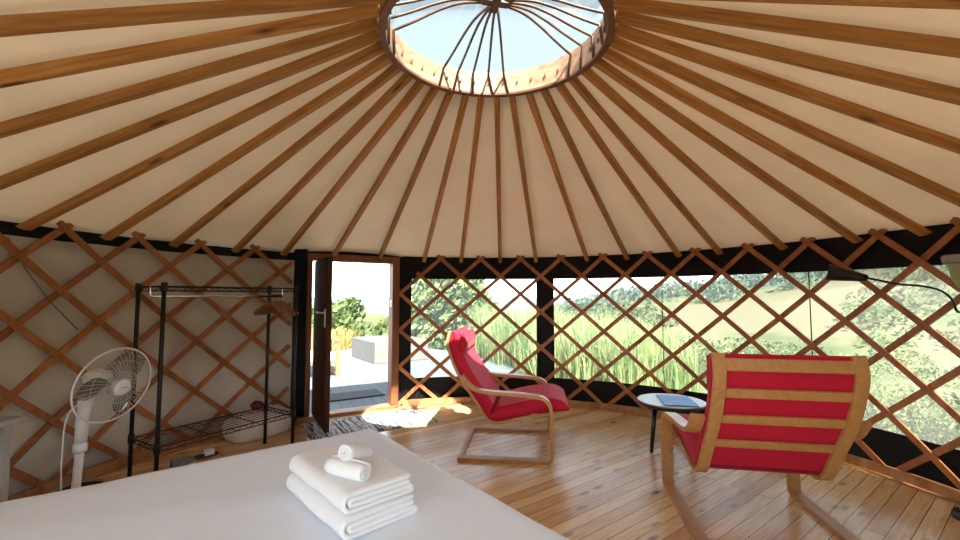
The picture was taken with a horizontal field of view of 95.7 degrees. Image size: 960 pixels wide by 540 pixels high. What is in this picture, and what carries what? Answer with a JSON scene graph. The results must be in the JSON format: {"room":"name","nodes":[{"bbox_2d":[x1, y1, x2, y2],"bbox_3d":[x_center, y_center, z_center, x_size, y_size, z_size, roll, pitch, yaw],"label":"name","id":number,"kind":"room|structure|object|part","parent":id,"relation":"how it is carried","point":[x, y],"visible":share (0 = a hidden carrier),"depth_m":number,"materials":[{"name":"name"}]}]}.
{"room":"traditional dwelling","nodes":[
{"label":"traditional dwelling","id":0,"kind":"room"},
{"bbox_2d":[0,234,294,496],"bbox_3d":[-2.470,0.603,2.456,0.945,1.660,4.274,0,-3,2],"label":"wall","id":1,"kind":"structure","parent":0,"point":[62,261],"depth_m":3.33,"materials":[{"name":"fabric"}]},
{"bbox_2d":[0,220,293,259],"bbox_3d":[-2.488,-0.265,2.514,0.928,0.200,4.320,0,-3,2],"label":"trim","id":2,"kind":"structure","parent":1,"relation":"attached to","point":[6,228],"depth_m":3.38,"materials":[{"name":"black fabric"}]},
{"bbox_2d":[290,249,402,432],"bbox_3d":[-1.225,0.647,4.586,1.304,1.830,0.836,2,-4,-31],"label":"door","id":3,"kind":"structure","parent":1,"relation":"in","point":[321,412],"depth_m":4.56,"materials":[{"name":"brown wood"}]},
{"bbox_3d":[-1.581,1.096,4.304,0.057,0.600,0.527,2,-4,-29],"label":"panel","id":4,"kind":"part","parent":3,"relation":"part of","materials":[{"name":"brown wood"}]},
{"bbox_3d":[-1.494,0.451,4.071,0.070,0.170,0.130,2,-4,-29],"label":"handle","id":5,"kind":"part","parent":3,"relation":"part of","materials":[{"name":"metal"}]},
{"bbox_3d":[-1.576,0.696,4.319,0.045,1.610,0.747,2,-4,-29],"label":"panel","id":6,"kind":"part","parent":3,"relation":"part of","materials":[{"name":"brown wood"}]},
{"bbox_2d":[0,0,959,257],"bbox_3d":[0.087,-0.840,2.431,6.139,1.082,6.139,2,-4,-29],"label":"ceiling","id":7,"kind":"structure","parent":0,"point":[554,233],"depth_m":2.99,"materials":[{"name":"fabric"}]},
{"bbox_2d":[0,18,377,138],"bbox_3d":[-1.688,-0.821,2.031,2.344,1.068,0.040,1,-4,-12],"label":"rafter","id":8,"kind":"object","parent":7,"relation":"attached to","point":[90,104],"visible":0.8,"depth_m":2.08,"materials":[{"name":"brown wood"}]},
{"bbox_2d":[0,5,379,88],"bbox_3d":[-1.599,-0.838,1.748,2.344,1.068,0.040,1,-4,-22],"label":"rafter","id":9,"kind":"object","parent":7,"relation":"attached to","point":[19,75],"visible":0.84,"depth_m":1.86,"materials":[{"name":"brown wood"}]},
{"bbox_2d":[0,30,379,189],"bbox_3d":[-1.729,-0.803,2.326,2.344,1.068,0.040,0,-3,-3],"label":"rafter","id":10,"kind":"object","parent":7,"relation":"attached to","point":[88,148],"visible":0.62,"depth_m":2.32,"materials":[{"name":"brown wood"}]},
{"bbox_2d":[0,0,385,36],"bbox_3d":[-1.465,-0.854,1.482,2.344,1.068,0.040,2,-4,-31],"label":"rafter","id":11,"kind":"object","parent":7,"relation":"attached to","point":[87,19],"visible":1,"depth_m":1.62,"materials":[{"name":"brown wood"}]},
{"bbox_2d":[15,41,383,230],"bbox_3d":[-1.722,-0.785,2.623,2.344,1.068,0.040,0,-3,6],"label":"rafter","id":12,"kind":"object","parent":7,"relation":"attached to","point":[376,49],"visible":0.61,"depth_m":2.60,"materials":[{"name":"brown wood"}]},
{"bbox_2d":[100,53,390,240],"bbox_3d":[-1.664,-0.767,2.922,2.344,1.068,0.040,-1,-4,16],"label":"rafter","id":13,"kind":"object","parent":7,"relation":"attached to","point":[383,60],"visible":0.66,"depth_m":2.87,"materials":[{"name":"brown wood"}]},
{"bbox_2d":[168,64,400,246],"bbox_3d":[-1.558,-0.750,3.204,2.344,1.068,0.040,-2,-4,25],"label":"rafter","id":14,"kind":"object","parent":7,"relation":"attached to","point":[389,73],"visible":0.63,"depth_m":3.09,"materials":[{"name":"brown wood"}]},
{"bbox_2d":[231,73,412,252],"bbox_3d":[-1.396,-0.734,3.481,2.344,1.068,0.040,-2,-4,35],"label":"rafter","id":15,"kind":"object","parent":7,"relation":"attached to","point":[404,79],"visible":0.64,"depth_m":3.30,"materials":[{"name":"brown wood"}]},
{"bbox_2d":[280,81,424,255],"bbox_3d":[-1.212,-0.720,3.700,2.344,1.068,0.040,-3,-5,44],"label":"rafter","id":16,"kind":"object","parent":7,"relation":"attached to","point":[417,86],"visible":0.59,"depth_m":3.45,"materials":[{"name":"brown wood"}]},
{"bbox_2d":[332,87,438,255],"bbox_3d":[-0.970,-0.708,3.906,0.040,1.068,2.344,2,-4,-35],"label":"rafter","id":17,"kind":"object","parent":7,"relation":"attached to","point":[432,92],"visible":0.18,"depth_m":3.58,"materials":[{"name":"brown wood"}]},
{"bbox_2d":[378,92,452,258],"bbox_3d":[-0.695,-0.698,4.068,0.040,1.068,2.344,2,-4,-25],"label":"rafter","id":18,"kind":"object","parent":7,"relation":"attached to","point":[448,96],"visible":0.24,"depth_m":3.68,"materials":[{"name":"brown wood"}]},
{"bbox_2d":[422,95,468,261],"bbox_3d":[-0.390,-0.691,4.181,0.040,1.068,2.344,1,-4,-15],"label":"rafter","id":19,"kind":"object","parent":7,"relation":"attached to","point":[464,100],"visible":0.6,"depth_m":3.77,"materials":[{"name":"brown wood"}]},
{"bbox_2d":[459,97,483,262],"bbox_3d":[-0.113,-0.687,4.234,0.040,1.068,2.344,0,-3,-6],"label":"rafter","id":20,"kind":"object","parent":7,"relation":"attached to","point":[480,101],"visible":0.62,"depth_m":3.80,"materials":[{"name":"brown wood"}]},
{"bbox_2d":[378,0,615,97],"bbox_3d":[0.088,-1.473,2.469,1.444,0.409,1.444,0,-3,2],"label":"ring","id":21,"kind":"object","parent":7,"relation":"attached to","point":[422,69],"visible":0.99,"depth_m":2.75,"materials":[{"name":"brown wood"}]},
{"bbox_3d":[0.088,-1.520,2.472,0.141,0.024,0.141,-2,-4,32],"label":"clamp plate","id":22,"kind":"part","parent":21,"relation":"part of","materials":[{"name":"brown wood"}]},
{"bbox_2d":[494,97,501,262],"bbox_3d":[0.184,-0.686,4.242,0.040,1.068,2.344,0,-3,3],"label":"rafter","id":23,"kind":"object","parent":7,"relation":"attached to","point":[496,100],"visible":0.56,"depth_m":3.81,"materials":[{"name":"brown wood"}]},
{"bbox_2d":[509,96,537,262],"bbox_3d":[0.458,-0.688,4.206,0.040,1.068,2.344,-1,-4,11],"label":"rafter","id":24,"kind":"object","parent":7,"relation":"attached to","point":[513,104],"visible":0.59,"depth_m":3.78,"materials":[{"name":"brown wood"}]},
{"bbox_2d":[526,93,589,260],"bbox_3d":[0.806,-0.695,4.097,0.040,1.068,2.344,-1,-4,24],"label":"rafter","id":25,"kind":"object","parent":7,"relation":"attached to","point":[530,97],"visible":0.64,"depth_m":3.71,"materials":[{"name":"brown wood"}]},
{"bbox_2d":[541,90,629,259],"bbox_3d":[1.055,-0.702,3.966,0.040,1.068,2.344,-2,-4,32],"label":"rafter","id":26,"kind":"object","parent":7,"relation":"attached to","point":[546,94],"visible":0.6,"depth_m":3.63,"materials":[{"name":"brown wood"}]},
{"bbox_2d":[556,84,681,256],"bbox_3d":[1.318,-0.714,3.766,0.040,1.068,2.344,-3,-5,43],"label":"rafter","id":27,"kind":"object","parent":7,"relation":"attached to","point":[562,89],"visible":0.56,"depth_m":3.50,"materials":[{"name":"brown wood"}]},
{"bbox_2d":[569,77,723,254],"bbox_3d":[1.491,-0.725,3.584,2.344,1.068,0.040,3,-4,-40],"label":"rafter","id":28,"kind":"object","parent":7,"relation":"attached to","point":[576,83],"visible":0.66,"depth_m":3.37,"materials":[{"name":"brown wood"}]},
{"bbox_2d":[581,68,787,249],"bbox_3d":[1.679,-0.741,3.307,2.344,1.068,0.040,2,-4,-29],"label":"rafter","id":29,"kind":"object","parent":7,"relation":"attached to","point":[590,75],"visible":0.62,"depth_m":3.17,"materials":[{"name":"brown wood"}]},
{"bbox_2d":[593,58,862,242],"bbox_3d":[1.812,-0.759,3.005,2.344,1.068,0.040,1,-4,-18],"label":"rafter","id":30,"kind":"object","parent":7,"relation":"attached to","point":[602,65],"visible":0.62,"depth_m":2.94,"materials":[{"name":"brown wood"}]},
{"bbox_2d":[602,47,931,235],"bbox_3d":[1.877,-0.774,2.751,2.344,1.068,0.040,1,-3,-10],"label":"rafter","id":31,"kind":"object","parent":7,"relation":"attached to","point":[613,56],"visible":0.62,"depth_m":2.72,"materials":[{"name":"brown wood"}]},
{"bbox_2d":[609,35,959,206],"bbox_3d":[1.906,-0.791,2.482,2.344,1.068,0.040,0,-3,-2],"label":"rafter","id":32,"kind":"object","parent":7,"relation":"attached to","point":[626,47],"visible":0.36,"depth_m":2.46,"materials":[{"name":"brown wood"}]},
{"bbox_2d":[612,0,959,57],"bbox_3d":[1.714,-0.843,1.616,2.344,1.068,0.040,-2,-4,26],"label":"rafter","id":33,"kind":"object","parent":7,"relation":"attached to","point":[877,37],"visible":1,"depth_m":1.80,"materials":[{"name":"brown wood"}]},
{"bbox_2d":[614,23,959,153],"bbox_3d":[1.890,-0.808,2.184,2.344,1.068,0.040,0,-3,7],"label":"rafter","id":34,"kind":"object","parent":7,"relation":"attached to","point":[921,133],"visible":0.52,"depth_m":2.21,"materials":[{"name":"brown wood"}]},
{"bbox_2d":[615,11,959,105],"bbox_3d":[1.825,-0.826,1.893,2.344,1.068,0.040,-1,-4,17],"label":"rafter","id":35,"kind":"object","parent":7,"relation":"attached to","point":[903,83],"visible":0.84,"depth_m":2.00,"materials":[{"name":"brown wood"}]},
{"bbox_2d":[698,0,959,9],"bbox_3d":[1.559,-0.858,1.361,2.344,1.068,0.040,-2,-4,35],"label":"rafter","id":36,"kind":"object","parent":7,"relation":"attached to","point":[926,4],"visible":1,"depth_m":1.49,"materials":[{"name":"brown wood"}]},
{"bbox_2d":[99,404,959,539],"bbox_3d":[0.085,1.452,2.293,6.120,0.050,6.120,0,-3,2],"label":"floor","id":37,"kind":"structure","parent":0,"point":[603,480],"depth_m":2.98,"materials":[{"name":"brown wood"}]},
{"bbox_2d":[0,415,25,501],"bbox_3d":[-2.404,1.055,1.972,0.340,0.698,0.300,0,-3,2],"label":"stand","id":38,"kind":"object","parent":37,"relation":"on","point":[6,422],"visible":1,"depth_m":2.08,"materials":[{"name":"white wood"}]},
{"bbox_3d":[-2.290,1.075,2.077,0.035,0.671,0.035,0,-3,2],"label":"leg","id":39,"kind":"part","parent":38,"relation":"part of","materials":[{"name":"white wood"}]},
{"bbox_2d":[51,478,105,492],"bbox_3d":[-2.521,1.407,2.732,0.260,0.089,0.260,0,-3,2],"label":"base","id":40,"kind":"object","parent":37,"relation":"on","point":[86,482],"visible":0.27,"depth_m":2.83,"materials":[{"name":"black plastic"}]},
{"bbox_2d":[60,347,151,490],"bbox_3d":[-2.214,0.939,2.452,0.461,0.989,0.378,1,-4,-16],"label":"pedestal fan","id":41,"kind":"object","parent":37,"relation":"on","point":[98,380],"visible":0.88,"depth_m":2.44,"materials":[{"name":"white plastic"}]},
{"bbox_3d":[-2.283,1.074,2.336,0.070,0.701,0.202,-2,-4,26],"label":"power cord","id":42,"kind":"part","parent":41,"relation":"part of","materials":[{"name":"white plastic"}]},
{"bbox_3d":[-2.131,0.654,2.398,0.058,0.139,0.157,9,-1,14],"label":"blade","id":43,"kind":"part","parent":41,"relation":"part of","materials":[{"name":"plastic"}]},
{"bbox_3d":[-2.229,0.640,2.533,0.140,0.132,0.132,10,-1,14],"label":"motor","id":44,"kind":"part","parent":41,"relation":"part of","materials":[{"name":"white plastic"}]},
{"bbox_3d":[-2.108,0.763,2.558,0.058,0.160,0.140,10,-1,14],"label":"blade","id":45,"kind":"part","parent":41,"relation":"part of","materials":[{"name":"plastic"}]},
{"bbox_3d":[-2.074,0.568,2.563,0.058,0.160,0.140,10,-1,14],"label":"blade","id":46,"kind":"part","parent":41,"relation":"part of","materials":[{"name":"grey plastic"}]},
{"bbox_2d":[0,220,292,486],"bbox_3d":[-2.479,0.547,2.548,0.790,1.810,3.971,0,-3,4],"label":"lattice","id":47,"kind":"structure","parent":37,"relation":"on","point":[8,396],"depth_m":3.27,"materials":[{"name":"brown wood"}]},
{"bbox_2d":[8,238,77,329],"bbox_3d":[-2.850,0.111,2.846,0.016,0.594,0.434,0,-3,9],"label":"cord","id":48,"kind":"object","parent":47,"relation":"hanging from","point":[8,238],"visible":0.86,"depth_m":2.83,"materials":[{"name":"black plastic"}]},
{"bbox_2d":[170,456,195,467],"bbox_3d":[-2.241,1.444,3.281,0.072,0.082,0.203,-1,-4,17],"label":"shoe","id":49,"kind":"object","parent":37,"relation":"on","point":[185,460],"visible":0.88,"depth_m":3.25,"materials":[{"name":"grey rubber"}]},
{"bbox_2d":[193,447,218,459],"bbox_3d":[-2.203,1.467,3.479,0.072,0.059,0.203,-3,-5,42],"label":"shoe","id":50,"kind":"object","parent":37,"relation":"on","point":[206,453],"visible":0.94,"depth_m":3.48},
{"bbox_2d":[127,282,298,476],"bbox_3d":[-1.976,0.799,3.326,0.423,1.375,1.031,-2,-4,31],"label":"rack","id":51,"kind":"object","parent":37,"relation":"on","point":[163,288],"visible":0.98,"depth_m":3.04,"materials":[{"name":"black metal"}]},
{"bbox_3d":[-2.392,0.779,3.002,0.027,1.375,0.027,0,-3,2],"label":"post","id":52,"kind":"part","parent":51,"relation":"part of","materials":[{"name":"black metal"}]},
{"bbox_3d":[-2.069,0.767,2.806,0.027,1.375,0.027,0,-3,2],"label":"post","id":53,"kind":"part","parent":51,"relation":"part of","materials":[{"name":"black metal"}]},
{"bbox_2d":[132,406,290,451],"bbox_3d":[-1.976,1.183,3.303,0.389,0.037,0.998,-2,-4,31],"label":"shelf","id":54,"kind":"object","parent":51,"relation":"attached to","point":[156,447],"depth_m":3.19,"materials":[{"name":"black metal"}]},
{"bbox_3d":[-1.975,0.202,3.362,0.023,0.023,0.986,-2,-4,31],"label":"rod","id":55,"kind":"part","parent":51,"relation":"part of","materials":[{"name":"silver metal"}]},
{"bbox_2d":[139,285,294,291],"bbox_3d":[-1.976,0.150,3.365,0.389,0.037,0.998,-2,-4,31],"label":"shelf","id":56,"kind":"object","parent":51,"relation":"attached to","point":[162,288],"depth_m":3.21,"materials":[{"name":"black metal"}]},
{"bbox_2d":[250,400,263,409],"bbox_3d":[-1.910,1.153,3.722,0.110,0.071,0.090,0,-3,2],"label":"cloth bundle","id":57,"kind":"object","parent":51,"relation":"on","point":[257,404],"visible":1,"depth_m":3.69,"materials":[{"name":"red fabric"}]},
{"bbox_3d":[-1.884,0.830,3.846,0.027,1.375,0.027,0,-3,2],"label":"post","id":58,"kind":"part","parent":51,"relation":"part of","materials":[{"name":"black metal"}]},
{"bbox_2d":[253,294,288,316],"bbox_3d":[-1.774,0.298,3.691,0.424,0.186,0.016,-2,-4,26],"label":"hanger","id":59,"kind":"object","parent":51,"relation":"hanging from","point":[283,311],"visible":1,"depth_m":3.67,"materials":[{"name":"brown wood"}]},
{"bbox_2d":[257,294,291,315],"bbox_3d":[-1.759,0.299,3.716,0.424,0.186,0.017,-2,-4,25],"label":"hanger","id":60,"kind":"object","parent":51,"relation":"hanging from","point":[281,305],"visible":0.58,"depth_m":3.69,"materials":[{"name":"brown wood"}]},
{"bbox_2d":[260,294,295,315],"bbox_3d":[-1.744,0.301,3.741,0.424,0.186,0.016,-2,-4,24],"label":"hanger","id":61,"kind":"object","parent":51,"relation":"hanging from","point":[283,304],"visible":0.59,"depth_m":3.70,"materials":[{"name":"brown wood"}]},
{"bbox_2d":[263,294,298,315],"bbox_3d":[-1.729,0.302,3.766,0.424,0.186,0.016,-2,-4,24],"label":"hanger","id":62,"kind":"object","parent":51,"relation":"hanging from","point":[292,308],"visible":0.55,"depth_m":3.75,"materials":[{"name":"brown wood"}]},
{"bbox_3d":[-1.560,0.818,3.650,0.027,1.375,0.027,0,-3,2],"label":"post","id":63,"kind":"part","parent":51,"relation":"part of","materials":[{"name":"black metal"}]},
{"bbox_2d":[222,404,290,443],"bbox_3d":[-2.053,1.402,4.043,0.342,0.251,0.601,-2,-4,34],"label":"pillow","id":64,"kind":"object","parent":37,"relation":"on","point":[280,426],"visible":0.66,"depth_m":3.88,"materials":[{"name":"fabric"}]},
{"bbox_2d":[0,428,568,539],"bbox_3d":[-0.707,1.105,1.234,1.800,0.516,2.050,3,-4,-38],"label":"bed","id":65,"kind":"object","parent":37,"relation":"on","point":[245,496],"visible":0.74,"depth_m":1.58,"materials":[{"name":"white fabric"}]},
{"bbox_2d":[286,473,417,539],"bbox_3d":[-0.495,0.834,1.633,0.294,0.075,0.500,3,-5,-43],"label":"folded towel","id":66,"kind":"object","parent":65,"relation":"on","point":[347,526],"visible":0.46,"depth_m":1.46,"materials":[{"name":"white fabric"}]},
{"bbox_2d":[289,442,413,513],"bbox_3d":[-0.494,0.762,1.635,0.279,0.070,0.477,3,-5,-43],"label":"folded towel","id":67,"kind":"object","parent":66,"relation":"on","point":[387,481],"visible":0.67,"depth_m":1.51,"materials":[{"name":"white fabric"}]},
{"bbox_2d":[324,455,370,481],"bbox_3d":[-0.460,0.687,1.509,0.169,0.063,0.064,-2,-4,27],"label":"rolled hand towel","id":68,"kind":"object","parent":67,"relation":"on","point":[357,470],"visible":0.97,"depth_m":1.48,"materials":[{"name":"white fabric"}]},
{"bbox_2d":[338,443,373,460],"bbox_3d":[-0.447,0.659,1.574,0.061,0.096,0.155,-1,-4,21],"label":"cloth","id":69,"kind":"object","parent":68,"relation":"on","point":[346,451],"visible":1,"depth_m":1.53,"materials":[{"name":"white fabric"}]},
{"bbox_2d":[301,408,437,439],"bbox_3d":[-1.109,1.547,4.396,1.220,0.010,0.605,2,-4,-31],"label":"rag rug","id":70,"kind":"object","parent":37,"relation":"on","point":[383,421],"visible":0.87,"depth_m":4.38,"materials":[{"name":"grey fabric"}]},
{"bbox_2d":[446,325,569,464],"bbox_3d":[0.256,1.016,3.799,0.989,1.002,0.844,0,-3,7],"label":"armchair","id":71,"kind":"object","parent":37,"relation":"on","point":[497,406],"visible":1,"depth_m":3.51,"materials":[{"name":"red fabric"}]},
{"bbox_2d":[459,328,475,354],"bbox_3d":[-0.102,0.626,3.867,0.061,0.166,0.680,0,-3,7],"label":"pillow","id":72,"kind":"object","parent":71,"relation":"on","point":[467,338],"depth_m":3.71,"materials":[{"name":"red fabric"}]},
{"bbox_2d":[449,326,499,417],"bbox_3d":[-0.031,0.862,3.844,0.361,0.678,0.698,0,-3,7],"label":"cushion","id":73,"kind":"object","parent":71,"relation":"on","point":[464,358],"depth_m":3.54,"materials":[{"name":"red fabric"}]},
{"bbox_3d":[0.197,1.162,3.407,0.752,0.664,0.070,0,-3,7],"label":"arm frame","id":74,"kind":"part","parent":71,"relation":"part of","materials":[{"name":"brown wood"}]},
{"bbox_3d":[0.217,0.863,3.495,0.989,0.733,0.060,0,-3,7],"label":"seat rail","id":75,"kind":"part","parent":71,"relation":"part of","materials":[{"name":"brown wood"}]},
{"bbox_3d":[0.293,1.208,4.174,0.752,0.664,0.070,0,-3,7],"label":"arm frame","id":76,"kind":"part","parent":71,"relation":"part of","materials":[{"name":"brown wood"}]},
{"bbox_2d":[489,384,569,420],"bbox_3d":[0.417,1.130,3.772,0.658,0.183,0.670,0,-3,7],"label":"seat cushion","id":77,"kind":"object","parent":71,"relation":"on","point":[501,408],"depth_m":3.47,"materials":[{"name":"red fabric"}]},
{"bbox_2d":[637,393,705,452],"bbox_3d":[1.599,1.300,3.626,0.530,0.420,0.530,0,-3,2],"label":"coffee table","id":78,"kind":"object","parent":37,"relation":"on","point":[651,401],"visible":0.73,"depth_m":3.58,"materials":[{"name":"paint"}]},
{"bbox_3d":[1.440,1.318,3.605,0.076,0.381,0.046,0,-3,2],"label":"leg","id":79,"kind":"part","parent":78,"relation":"part of","materials":[{"name":"black paint"}]},
{"bbox_2d":[656,395,699,406],"bbox_3d":[1.633,1.084,3.608,0.260,0.008,0.360,-1,-4,12],"label":"magazine","id":80,"kind":"object","parent":78,"relation":"on","point":[667,400],"visible":1,"depth_m":3.56,"materials":[{"name":"blue paper"}]},
{"bbox_2d":[398,217,959,489],"bbox_3d":[1.620,0.623,3.774,1.948,1.814,5.567,3,-5,-44],"label":"wall","id":81,"kind":"structure","parent":37,"relation":"on","point":[928,455],"depth_m":4.42,"materials":[{"name":"brown wood"}]},
{"bbox_2d":[8,397,959,505],"bbox_3d":[0.085,1.390,2.297,5.906,0.075,5.906,0,-3,2],"label":"baseboard","id":82,"kind":"structure","parent":81,"relation":"attached to","point":[939,490],"depth_m":3.23,"materials":[{"name":"brown wood"}]},
{"bbox_2d":[661,265,949,384],"bbox_3d":[2.221,0.627,3.991,0.617,1.205,3.646,3,-4,-38],"label":"window","id":83,"kind":"structure","parent":81,"relation":"in","point":[920,274],"depth_m":3.14,"materials":[{"name":"clear plastic"}]},
{"bbox_2d":[941,254,959,287],"label":"lampshade","id":84,"kind":"object","parent":81,"relation":"on","point":[952,261],"depth_m":2.57,"materials":[{"name":"beige fabric"}]},
{"bbox_3d":[2.885,0.031,2.568,0.180,0.176,0.180,0,-3,2],"label":"lamp shade","id":85,"kind":"part","parent":84,"relation":"part of","materials":[{"name":"beige fabric"}]},
{"bbox_2d":[661,353,872,539],"bbox_3d":[1.600,0.944,2.581,0.844,1.002,0.989,-1,-3,10],"label":"armchair","id":86,"kind":"object","parent":37,"relation":"on","point":[792,415],"visible":1,"depth_m":2.23,"materials":[{"name":"brown wood"}]},
{"bbox_3d":[1.217,1.116,2.628,0.070,0.664,0.752,-1,-3,10],"label":"arm frame","id":87,"kind":"part","parent":86,"relation":"part of","materials":[{"name":"brown wood"}]},
{"bbox_3d":[1.290,0.813,2.644,0.060,0.733,0.989,-1,-3,10],"label":"seat rail","id":88,"kind":"part","parent":86,"relation":"part of","materials":[{"name":"brown wood"}]},
{"bbox_2d":[706,355,708,385],"bbox_3d":[1.538,0.530,2.250,0.680,0.166,0.061,-1,-3,10],"label":"pillow","id":89,"kind":"object","parent":86,"relation":"on","point":[707,356],"depth_m":2.30,"materials":[{"name":"red fabric"}]},
{"bbox_2d":[672,414,821,474],"bbox_3d":[1.629,1.069,2.734,0.670,0.183,0.658,-1,-3,10],"label":"seat cushion","id":90,"kind":"object","parent":86,"relation":"on","point":[688,441],"depth_m":2.45,"materials":[{"name":"red fabric"}]},
{"bbox_2d":[695,353,853,472],"bbox_3d":[1.550,0.771,2.306,0.698,0.678,0.361,-1,-3,10],"label":"cushion","id":91,"kind":"object","parent":86,"relation":"on","point":[778,422],"depth_m":2.21,"materials":[{"name":"red fabric"}]},
{"bbox_3d":[1.979,1.109,2.493,0.070,0.664,0.752,-1,-3,10],"label":"arm frame","id":92,"kind":"part","parent":86,"relation":"part of","materials":[{"name":"brown wood"}]},
{"bbox_3d":[1.911,0.806,2.534,0.060,0.733,0.989,-1,-3,10],"label":"seat rail","id":93,"kind":"part","parent":86,"relation":"part of","materials":[{"name":"brown wood"}]},
{"bbox_2d":[826,264,959,312],"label":"floor lamp","id":94,"kind":"object","parent":37,"relation":"on","point":[838,273],"depth_m":2.61,"materials":[{"name":"black metal"}]},
{"bbox_3d":[2.244,0.016,2.666,0.201,0.112,0.104,-2,-4,30],"label":"lamp shade","id":95,"kind":"part","parent":94,"relation":"part of","materials":[{"name":"black metal"}]},
{"bbox_3d":[2.590,0.148,2.571,0.572,0.215,0.013,0,-3,2],"label":"reading arm","id":96,"kind":"part","parent":94,"relation":"part of","materials":[{"name":"black metal"}]},
{"bbox_2d":[950,507,959,520],"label":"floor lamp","id":97,"kind":"object","parent":37,"relation":"on","point":[955,512],"depth_m":2.54,"materials":[{"name":"black metal"}]},
{"label":"outside","id":98,"kind":"structure","parent":0,"visible":0},
{"bbox_2d":[312,297,583,317],"bbox_3d":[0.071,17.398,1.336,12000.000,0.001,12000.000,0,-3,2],"label":"sea","id":99,"kind":"structure","parent":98,"point":[375,305],"depth_m":1189.32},
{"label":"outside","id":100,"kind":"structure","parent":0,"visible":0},
{"bbox_2d":[348,275,959,412],"bbox_3d":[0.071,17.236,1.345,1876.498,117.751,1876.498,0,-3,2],"label":"hillside","id":101,"kind":"structure","parent":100,"point":[749,316],"depth_m":50.93,"materials":[{"name":"green plant"}]},
{"bbox_2d":[311,303,369,340],"bbox_3d":[-4.581,1.711,12.478,2.660,1.561,1.758,0,-3,2],"label":"shrub","id":102,"kind":"object","parent":101,"relation":"on","point":[341,318],"visible":0.23,"depth_m":12.38,"materials":[{"name":"green plant"}]},
{"bbox_2d":[331,327,357,351],"bbox_3d":[-3.871,1.825,11.037,1.961,0.813,2.034,-2,-4,29],"label":"grass","id":103,"kind":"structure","parent":101,"relation":"on","point":[348,343],"depth_m":10.98,"materials":[{"name":"yellow plant"}]},
{"bbox_2d":[332,296,367,335],"bbox_3d":[-5.521,1.859,15.982,2.627,1.826,2.129,0,-3,2],"label":"shrub","id":104,"kind":"object","parent":101,"relation":"on","point":[351,302],"visible":0.33,"depth_m":15.89,"materials":[{"name":"green plant"}]},
{"bbox_2d":[366,316,412,335],"bbox_3d":[-2.672,2.276,17.910,4.054,1.316,2.698,0,-3,2],"label":"shrub","id":105,"kind":"object","parent":101,"relation":"on","point":[377,328],"visible":0.13,"depth_m":17.39,"materials":[{"name":"green plant"}]},
{"bbox_2d":[309,347,526,412],"bbox_3d":[-2.590,1.897,7.827,7.250,0.160,7.900,0,-3,2],"label":"deck","id":106,"kind":"object","parent":101,"relation":"on","point":[356,374],"visible":0.11,"depth_m":7.56,"materials":[{"name":"grey concrete"}]},
{"bbox_2d":[311,327,340,376],"bbox_3d":[-2.832,1.390,7.396,0.750,0.800,0.740,2,-4,-30],"label":"armchair","id":107,"kind":"object","parent":106,"relation":"on","point":[334,360],"visible":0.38,"depth_m":7.25,"materials":[{"name":"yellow wood"}]},
{"bbox_3d":[-2.996,1.258,7.690,0.660,0.500,0.040,2,-4,-30],"label":"backrest","id":108,"kind":"part","parent":107,"relation":"part of","materials":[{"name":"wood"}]},
{"bbox_2d":[311,350,334,362],"bbox_3d":[-2.822,1.459,7.374,0.580,0.140,0.640,2,-4,-30],"label":"cushion","id":109,"kind":"object","parent":107,"relation":"on","point":[332,354],"depth_m":7.22,"materials":[{"name":"white fabric"}]},
{"bbox_3d":[-2.546,1.201,7.572,0.090,0.030,0.740,2,-4,-30],"label":"armrest","id":110,"kind":"part","parent":107,"relation":"part of","materials":[{"name":"yellow wood"}]},
{"bbox_3d":[-2.381,1.493,7.268,0.060,0.580,0.060,2,-4,-30],"label":"leg","id":111,"kind":"part","parent":107,"relation":"part of","materials":[{"name":"yellow wood"}]},
{"bbox_2d":[330,389,384,401],"bbox_3d":[-1.736,1.692,5.874,0.801,0.014,0.425,2,-4,-31],"label":"door mat","id":112,"kind":"object","parent":106,"relation":"on","point":[371,392],"visible":0.81,"depth_m":5.89,"materials":[{"name":"grey fabric"}]},
{"bbox_2d":[352,335,427,363],"bbox_3d":[-1.985,1.702,9.491,1.197,0.430,1.395,2,-4,-35],"label":"concrete block","id":113,"kind":"object","parent":106,"relation":"on","point":[372,349],"visible":0.63,"depth_m":9.05,"materials":[{"name":"grey concrete"}]},
{"bbox_2d":[411,279,497,349],"bbox_3d":[-0.814,1.014,12.579,2.920,2.933,2.293,0,-3,2],"label":"tree","id":114,"kind":"object","parent":101,"relation":"on","point":[441,311],"visible":0.48,"depth_m":11.92,"materials":[{"name":"green plant"}]},
{"bbox_2d":[455,298,705,391],"bbox_3d":[1.752,1.504,9.677,5.986,2.105,8.046,-1,-3,9],"label":"grass","id":115,"kind":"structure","parent":101,"relation":"on","point":[648,352],"depth_m":6.85,"materials":[{"name":"green plant"}]},
{"bbox_2d":[554,272,826,317],"bbox_3d":[102.713,-1.561,61.136,173.070,27.230,240.434,0,-3,2],"label":"woods","id":116,"kind":"object","parent":101,"relation":"on","point":[635,293],"visible":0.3,"depth_m":108.84,"materials":[{"name":"green plant"}]},
{"bbox_2d":[558,273,959,449],"bbox_3d":[94.490,-1.426,58.370,182.358,23.562,231.789,0,-3,2],"label":"scrub","id":117,"kind":"object","parent":101,"relation":"on","point":[886,310],"visible":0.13,"depth_m":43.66,"materials":[{"name":"green plant"}]}
]}

